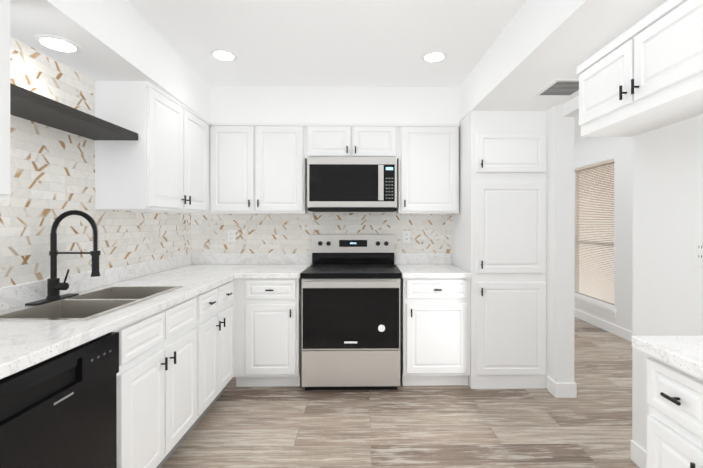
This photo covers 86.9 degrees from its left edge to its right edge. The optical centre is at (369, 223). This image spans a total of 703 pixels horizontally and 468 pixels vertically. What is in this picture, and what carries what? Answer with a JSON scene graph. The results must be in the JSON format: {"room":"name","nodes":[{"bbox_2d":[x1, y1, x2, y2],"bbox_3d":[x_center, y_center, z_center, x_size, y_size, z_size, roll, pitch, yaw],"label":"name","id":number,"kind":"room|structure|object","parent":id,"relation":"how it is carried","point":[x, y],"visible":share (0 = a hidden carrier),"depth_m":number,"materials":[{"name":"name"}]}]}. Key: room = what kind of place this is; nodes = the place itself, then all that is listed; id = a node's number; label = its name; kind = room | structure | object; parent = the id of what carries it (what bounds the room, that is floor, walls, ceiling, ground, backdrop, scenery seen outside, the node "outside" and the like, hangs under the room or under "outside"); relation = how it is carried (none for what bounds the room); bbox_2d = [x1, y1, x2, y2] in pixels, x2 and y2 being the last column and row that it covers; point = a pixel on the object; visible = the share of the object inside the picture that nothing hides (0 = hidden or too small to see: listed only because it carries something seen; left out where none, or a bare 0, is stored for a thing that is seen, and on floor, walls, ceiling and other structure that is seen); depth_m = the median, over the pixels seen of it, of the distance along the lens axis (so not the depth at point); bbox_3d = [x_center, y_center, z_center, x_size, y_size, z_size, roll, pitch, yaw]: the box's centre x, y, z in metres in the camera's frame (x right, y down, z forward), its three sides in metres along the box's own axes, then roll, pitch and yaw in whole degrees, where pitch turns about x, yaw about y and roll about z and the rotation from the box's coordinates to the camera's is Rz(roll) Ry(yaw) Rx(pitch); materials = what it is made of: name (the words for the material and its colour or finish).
{"room":"kitchen","nodes":[
{"label":"kitchen","id":0,"kind":"room"},
{"bbox_2d":[10,0,209,121],"bbox_3d":[-1.330,-1.026,0.422,0.633,0.320,6.180,0,0,-1],"label":"soffit","id":1,"kind":"structure","parent":0,"point":[120,40],"depth_m":1.96,"materials":[{"name":"paint"}]},
{"bbox_2d":[33,34,82,52],"bbox_3d":[-1.501,-0.864,1.790,0.184,0.008,0.184,0,0,-1],"label":"recessed light","id":2,"kind":"object","parent":1,"relation":"in","point":[57,43],"visible":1,"depth_m":1.77,"materials":[{"name":"paint"}]},
{"bbox_2d":[127,0,526,86],"bbox_3d":[0.626,-1.263,1.710,4.780,0.150,8.700,0,0,-1],"label":"ceiling","id":3,"kind":"structure","parent":0,"point":[364,43],"depth_m":2.37,"materials":[{"name":"paint"}]},
{"bbox_2d":[210,49,237,60],"bbox_3d":[-1.027,-1.185,2.616,0.184,0.008,0.184,0,0,-1],"label":"recessed light","id":4,"kind":"object","parent":3,"relation":"in","point":[222,55],"visible":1,"depth_m":2.60,"materials":[{"name":"paint"}]},
{"bbox_2d":[210,86,458,123],"bbox_3d":[-0.298,-1.031,3.372,2.160,0.320,0.310,0,0,-1],"label":"ceiling soffit","id":5,"kind":"structure","parent":3,"relation":"attached to","point":[306,104],"depth_m":3.22,"materials":[{"name":"paint"}]},
{"bbox_2d":[421,51,447,62],"bbox_3d":[0.462,-1.185,2.638,0.184,0.008,0.184,0,0,-1],"label":"recessed light","id":6,"kind":"object","parent":3,"relation":"in","point":[433,56],"visible":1,"depth_m":2.62,"materials":[{"name":"paint"}]},
{"bbox_2d":[310,211,395,263],"bbox_3d":[-0.151,-0.011,3.581,3.080,2.620,0.100,0,0,-1],"label":"wall","id":7,"kind":"structure","parent":0,"point":[357,212],"depth_m":3.53,"materials":[{"name":"paint"}]},
{"bbox_2d":[192,254,311,263],"bbox_3d":[-1.117,0.334,3.507,1.142,0.100,0.018,0,0,-1],"label":"backsplash","id":8,"kind":"structure","parent":7,"relation":"attached to","point":[251,258],"depth_m":3.50,"materials":[{"name":"white stone"}]},
{"bbox_2d":[210,123,309,213],"bbox_3d":[-0.970,-0.480,3.333,0.813,0.778,0.351,0,0,-1],"label":"upper cabinet","id":9,"kind":"object","parent":7,"relation":"attached to","point":[258,168],"visible":0.96,"depth_m":3.19,"materials":[{"name":"white paint"}]},
{"bbox_2d":[191,213,451,253],"bbox_3d":[-0.448,0.091,3.524,2.472,0.384,0.006,0,0,-1],"label":"wall tile","id":10,"kind":"structure","parent":7,"relation":"attached to","point":[281,233],"depth_m":3.52,"materials":[{"name":"tile"}]},
{"bbox_2d":[228,230,234,241],"bbox_3d":[-1.303,0.114,3.505,0.072,0.116,0.007,0,0,-1],"label":"electrical outlet","id":11,"kind":"object","parent":10,"relation":"attached to","point":[231,235],"visible":1,"depth_m":3.50,"materials":[{"name":"white plastic"}]},
{"bbox_2d":[403,231,409,242],"bbox_3d":[0.355,0.124,3.528,0.072,0.116,0.007,0,0,-1],"label":"electrical outlet","id":12,"kind":"object","parent":10,"relation":"attached to","point":[406,236],"visible":1,"depth_m":3.53,"materials":[{"name":"white plastic"}]},
{"bbox_2d":[304,123,398,160],"bbox_3d":[-0.155,-0.718,3.344,0.815,0.302,0.351,0,0,-1],"label":"upper cabinet","id":13,"kind":"object","parent":7,"relation":"attached to","point":[351,139],"visible":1,"depth_m":3.20,"materials":[{"name":"white paint"}]},
{"bbox_2d":[307,157,396,211],"bbox_3d":[-0.147,-0.337,3.312,0.758,0.452,0.431,0,0,-1],"label":"microwave","id":14,"kind":"object","parent":13,"relation":"attached to","point":[351,184],"visible":1,"depth_m":3.13,"materials":[{"name":"silver metal"}]},
{"bbox_2d":[395,253,451,263],"bbox_3d":[0.517,0.334,3.530,0.542,0.100,0.018,0,0,-1],"label":"backsplash","id":15,"kind":"structure","parent":7,"relation":"attached to","point":[423,258],"depth_m":3.52,"materials":[{"name":"white stone"}]},
{"bbox_2d":[396,123,459,213],"bbox_3d":[0.517,-0.480,3.354,0.528,0.778,0.351,0,0,-1],"label":"upper cabinet","id":16,"kind":"object","parent":7,"relation":"attached to","point":[428,171],"visible":0.98,"depth_m":3.21,"materials":[{"name":"white paint"}]},
{"bbox_2d":[161,317,638,467],"bbox_3d":[0.626,1.332,1.714,4.780,0.060,8.700,0,0,-1],"label":"floor","id":17,"kind":"structure","parent":0,"point":[458,426],"depth_m":2.39,"materials":[{"name":"brown wood"}]},
{"bbox_2d":[0,332,118,467],"bbox_3d":[-1.311,0.869,1.195,0.613,0.867,0.597,0,0,-1],"label":"dishwasher","id":18,"kind":"object","parent":17,"relation":"on","point":[58,411],"visible":0.98,"depth_m":1.24,"materials":[{"name":"black metal"}]},
{"bbox_2d":[112,296,196,467],"bbox_3d":[-1.321,0.864,1.867,0.651,0.874,0.738,0,0,-1],"label":"base cabinet","id":19,"kind":"object","parent":17,"relation":"on","point":[156,395],"visible":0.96,"depth_m":1.80,"materials":[{"name":"white paint"}]},
{"bbox_2d":[184,280,232,438],"bbox_3d":[-1.331,0.863,2.561,0.651,0.874,0.648,0,0,-1],"label":"base cabinet","id":20,"kind":"object","parent":17,"relation":"on","point":[214,324],"visible":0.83,"depth_m":2.48,"materials":[{"name":"white paint"}]},
{"bbox_2d":[233,278,301,386],"bbox_3d":[-0.811,0.862,3.172,0.507,0.874,0.661,0,0,-1],"label":"base cabinet","id":21,"kind":"object","parent":17,"relation":"on","point":[267,332],"visible":0.85,"depth_m":2.88,"materials":[{"name":"white paint"}]},
{"bbox_2d":[300,235,400,389],"bbox_3d":[-0.145,0.702,3.145,0.770,1.195,0.735,0,0,-1],"label":"range","id":22,"kind":"object","parent":17,"relation":"on","point":[350,312],"visible":1,"depth_m":2.84,"materials":[{"name":"silver metal"}]},
{"bbox_2d":[400,277,470,385],"bbox_3d":[0.527,0.862,3.192,0.529,0.874,0.661,0,0,-1],"label":"base cabinet","id":23,"kind":"object","parent":17,"relation":"on","point":[435,323],"visible":0.92,"depth_m":2.90,"materials":[{"name":"white paint"}]},
{"bbox_2d":[395,264,470,277],"bbox_3d":[0.521,0.404,3.213,0.542,0.040,0.653,0,0,-1],"label":"countertop","id":24,"kind":"structure","parent":23,"relation":"on","point":[429,271],"depth_m":2.98,"materials":[{"name":"stone"}]},
{"bbox_2d":[452,111,546,388],"bbox_3d":[1.093,0.205,3.208,0.598,2.188,0.679,0,0,-1],"label":"pantry cabinet","id":25,"kind":"object","parent":17,"relation":"on","point":[499,236],"visible":1,"depth_m":2.90,"materials":[{"name":"white paint"}]},
{"bbox_2d":[647,355,702,467],"bbox_3d":[1.186,0.866,0.751,0.563,0.874,1.020,0,0,-1],"label":"base cabinet","id":26,"kind":"object","parent":17,"relation":"on","point":[675,420],"visible":0.98,"depth_m":1.14,"materials":[{"name":"white paint"}]},
{"bbox_2d":[632,336,702,379],"bbox_3d":[1.191,0.408,0.754,0.553,0.040,1.068,0,0,-1],"label":"countertop","id":27,"kind":"structure","parent":26,"relation":"on","point":[684,353],"depth_m":1.16,"materials":[{"name":"stone"}]},
{"bbox_3d":[-1.302,0.867,0.513,0.651,0.874,0.755,0,0,-1],"label":"base cabinet","id":28,"kind":"object","parent":17,"relation":"on","visible":0},
{"bbox_2d":[0,264,251,378],"bbox_3d":[-1.340,0.407,1.813,0.647,0.040,3.398,0,0,-1],"label":"countertop","id":29,"kind":"structure","parent":28,"relation":"on","point":[24,345],"depth_m":1.45,"materials":[{"name":"stone"}]},
{"bbox_2d":[25,210,100,304],"bbox_3d":[-1.485,0.156,1.862,0.259,0.449,0.250,0,0,-1],"label":"faucet","id":30,"kind":"object","parent":29,"relation":"on","point":[55,286],"visible":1,"depth_m":1.85,"materials":[{"name":"black metal"}]},
{"bbox_2d":[0,286,183,321],"bbox_3d":[-1.379,0.474,1.864,0.500,0.186,0.796,0,0,-1],"label":"sink","id":31,"kind":"object","parent":29,"relation":"in","point":[89,304],"visible":0.38,"depth_m":1.85,"materials":[{"name":"metal"}]},
{"bbox_2d":[236,264,311,278],"bbox_3d":[-0.783,0.404,3.193,0.482,0.040,0.657,0,0,-1],"label":"countertop","id":32,"kind":"structure","parent":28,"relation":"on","point":[258,271],"depth_m":2.98,"materials":[{"name":"stone"}]},
{"bbox_2d":[546,105,574,387],"bbox_3d":[1.445,-0.013,4.424,0.135,2.620,3.300,0,0,-1],"label":"wall","id":33,"kind":"structure","parent":0,"point":[560,216],"depth_m":2.77,"materials":[{"name":"paint"}]},
{"bbox_2d":[547,376,556,397],"bbox_3d":[1.394,1.245,2.829,0.012,0.110,0.132,0,0,-1],"label":"baseboard","id":34,"kind":"structure","parent":33,"relation":"attached to","point":[551,386],"depth_m":2.81,"materials":[{"name":"paint"}]},
{"bbox_2d":[557,383,574,397],"bbox_3d":[1.468,1.245,2.770,0.139,0.110,0.012,0,0,-1],"label":"baseboard","id":35,"kind":"structure","parent":33,"relation":"attached to","point":[565,390],"depth_m":2.76,"materials":[{"name":"paint"}]},
{"bbox_2d":[574,382,576,397],"bbox_3d":[1.519,1.242,4.366,0.012,0.110,3.202,0,0,-1],"label":"baseboard","id":36,"kind":"structure","parent":33,"relation":"attached to","point":[575,389],"depth_m":2.77,"materials":[{"name":"paint"}]},
{"bbox_2d":[459,0,666,122],"bbox_3d":[1.208,-1.036,0.458,0.770,0.300,6.180,0,0,-1],"label":"soffit","id":37,"kind":"structure","parent":0,"point":[536,46],"depth_m":2.02,"materials":[{"name":"paint"}]},
{"bbox_2d":[533,78,578,96],"bbox_3d":[1.271,-0.884,2.420,0.270,0.009,0.300,0,0,-1],"label":"ceiling vent","id":38,"kind":"object","parent":37,"relation":"in","point":[561,87],"visible":0.75,"depth_m":2.41,"materials":[{"name":"metal"}]},
{"bbox_2d":[575,114,585,140],"bbox_3d":[2.211,-1.166,3.283,1.365,0.050,5.400,0,0,-1],"label":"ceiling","id":39,"kind":"structure","parent":0,"point":[578,132],"depth_m":4.55,"materials":[{"name":"paint"}]},
{"bbox_2d":[574,137,632,331],"bbox_3d":[2.943,-0.011,3.295,0.100,2.620,5.600,0,0,-1],"label":"wall","id":40,"kind":"structure","parent":0,"point":[590,150],"depth_m":4.25,"materials":[{"name":"paint"}]},
{"bbox_2d":[574,158,616,318],"bbox_3d":[2.900,0.167,4.800,0.125,1.880,0.970,0,0,-1],"label":"nook window","id":41,"kind":"structure","parent":40,"relation":"in","point":[583,301],"depth_m":4.80,"materials":[{"name":"paint"}]},
{"bbox_2d":[575,159,613,304],"bbox_3d":[2.906,0.107,4.800,0.030,1.750,0.826,0,0,-1],"label":"window shade","id":42,"kind":"object","parent":41,"relation":"attached to","point":[599,176],"visible":0.83,"depth_m":4.76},
{"bbox_2d":[574,309,631,341],"bbox_3d":[2.887,1.244,3.296,0.012,0.110,5.380,0,0,-1],"label":"baseboard","id":43,"kind":"structure","parent":40,"relation":"attached to","point":[609,327],"depth_m":4.51,"materials":[{"name":"paint"}]},
{"bbox_2d":[563,95,702,450],"bbox_3d":[1.539,-0.005,0.075,0.120,2.620,5.400,0,0,-1],"label":"wall","id":44,"kind":"structure","parent":0,"point":[667,295],"depth_m":1.83,"materials":[{"name":"paint"}]},
{"bbox_2d":[630,440,646,467],"bbox_3d":[1.450,1.247,1.675,0.012,0.110,0.740,0,0,-1],"label":"baseboard","id":45,"kind":"structure","parent":44,"relation":"attached to","point":[638,455],"depth_m":1.98,"materials":[{"name":"paint"}]},
{"bbox_2d":[577,0,702,136],"bbox_3d":[1.301,-0.672,1.623,0.307,0.388,0.831,0,0,-1],"label":"upper cabinet","id":46,"kind":"object","parent":44,"relation":"attached to","point":[643,75],"visible":1,"depth_m":1.56,"materials":[{"name":"white paint"}]},
{"bbox_2d":[693,238,702,264],"bbox_3d":[1.453,0.122,1.624,0.007,0.116,0.072,0,0,-1],"label":"outlet","id":47,"kind":"object","parent":44,"relation":"attached to","point":[698,251],"visible":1,"depth_m":1.63,"materials":[{"name":"white plastic"}]},
{"bbox_3d":[-1.697,-0.006,0.469,0.100,2.620,6.280,0,0,-1],"label":"wall","id":48,"kind":"structure","parent":0,"visible":0},
{"bbox_2d":[0,0,11,199],"bbox_3d":[-1.468,-0.476,0.911,0.351,0.778,0.960,0,0,-1],"label":"upper cabinet","id":49,"kind":"object","parent":48,"relation":"attached to","point":[4,99],"visible":1,"depth_m":1.36,"materials":[{"name":"white paint"}]},
{"bbox_2d":[10,83,137,139],"bbox_3d":[-1.530,-0.525,1.820,0.268,0.042,0.856,0,0,-1],"label":"floating shelf","id":50,"kind":"object","parent":48,"relation":"attached to","point":[26,104],"visible":0.98,"depth_m":1.78,"materials":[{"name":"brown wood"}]},
{"bbox_2d":[0,36,190,286],"bbox_3d":[-1.647,-0.289,0.669,0.006,1.154,5.680,0,0,-1],"label":"wall tile","id":51,"kind":"structure","parent":48,"relation":"attached to","point":[52,174],"depth_m":1.99,"materials":[{"name":"tile"}]},
{"bbox_2d":[0,254,191,309],"bbox_3d":[-1.655,0.337,1.799,0.018,0.100,3.378,0,0,-1],"label":"backsplash","id":52,"kind":"structure","parent":48,"relation":"attached to","point":[17,295],"depth_m":2.17,"materials":[{"name":"white stone"}]},
{"bbox_2d":[95,81,211,212],"bbox_3d":[-1.494,-0.479,2.725,0.351,0.778,0.949,0,0,-1],"label":"upper cabinet","id":53,"kind":"object","parent":48,"relation":"attached to","point":[161,164],"visible":1,"depth_m":2.29,"materials":[{"name":"white paint"}]}
]}

